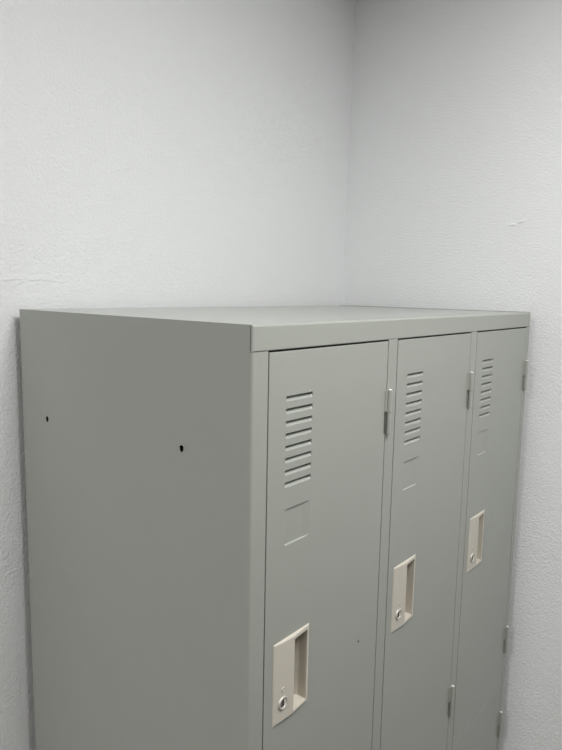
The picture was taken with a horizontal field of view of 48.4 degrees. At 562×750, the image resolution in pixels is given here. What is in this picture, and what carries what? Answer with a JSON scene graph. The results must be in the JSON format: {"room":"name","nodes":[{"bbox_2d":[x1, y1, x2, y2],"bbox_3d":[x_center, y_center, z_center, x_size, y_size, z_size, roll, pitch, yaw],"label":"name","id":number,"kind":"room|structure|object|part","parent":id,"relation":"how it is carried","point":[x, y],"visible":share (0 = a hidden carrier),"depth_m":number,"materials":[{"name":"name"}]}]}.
{"room":"changing room","nodes":[
{"label":"changing room","id":0,"kind":"room"},
{"bbox_2d":[0,0,355,749],"bbox_3d":[-1.667,0.488,-0.276,0.152,2.700,5.782,7,10,39],"label":"wall","id":1,"kind":"structure","parent":0,"point":[154,153],"depth_m":1.19,"materials":[{"name":"white paint"}]},
{"bbox_2d":[343,0,561,749],"bbox_3d":[2.395,0.526,0.021,5.966,2.700,0.127,7,10,39],"label":"wall","id":2,"kind":"structure","parent":0,"point":[454,191],"depth_m":1.47,"materials":[{"name":"white paint"}]},
{"bbox_3d":[0.551,2.180,-1.944,5.966,0.120,5.782,7,10,39],"label":"floor","id":3,"kind":"structure","parent":0,"visible":0},
{"bbox_2d":[19,305,530,749],"bbox_3d":[0.049,0.765,1.304,0.515,1.791,0.900,7,10,39],"label":"locker","id":4,"kind":"object","parent":3,"relation":"on","point":[256,527],"visible":1,"depth_m":0.90,"materials":[{"name":"grey metal"}]},
{"bbox_3d":[-0.234,0.805,0.974,0.508,1.790,0.028,7,10,39],"label":"panel","id":5,"kind":"part","parent":4,"relation":"part of","materials":[{"name":"grey metal"}]},
{"bbox_3d":[0.008,0.384,0.808,0.020,0.110,0.072,7,10,39],"label":"handle","id":6,"kind":"part","parent":4,"relation":"part of","materials":[{"name":"beige plastic"}]},
{"bbox_3d":[0.058,0.376,0.870,0.015,0.835,0.264,7,10,39],"label":"door","id":7,"kind":"part","parent":4,"relation":"part of","materials":[{"name":"grey metal"}]},
{"bbox_3d":[0.196,0.358,1.032,0.020,0.110,0.072,7,10,39],"label":"handle","id":8,"kind":"part","parent":4,"relation":"part of","materials":[{"name":"beige plastic"}]},
{"bbox_3d":[0.247,0.349,1.093,0.015,0.835,0.264,7,10,39],"label":"door","id":9,"kind":"part","parent":4,"relation":"part of","materials":[{"name":"grey metal"}]},
{"bbox_3d":[0.329,0.725,1.642,0.508,1.791,0.018,7,10,39],"label":"panel","id":10,"kind":"part","parent":4,"relation":"part of","materials":[{"name":"grey metal"}]},
{"bbox_3d":[0.385,0.331,1.255,0.020,0.110,0.072,7,10,39],"label":"handle","id":11,"kind":"part","parent":4,"relation":"part of","materials":[{"name":"beige plastic"}]},
{"bbox_3d":[0.419,1.151,1.429,0.015,0.835,0.264,7,10,39],"label":"door","id":12,"kind":"part","parent":4,"relation":"part of","materials":[{"name":"grey metal"}]},
{"bbox_3d":[0.435,0.323,1.317,0.015,0.835,0.264,7,10,39],"label":"door","id":13,"kind":"part","parent":4,"relation":"part of","materials":[{"name":"grey metal"}]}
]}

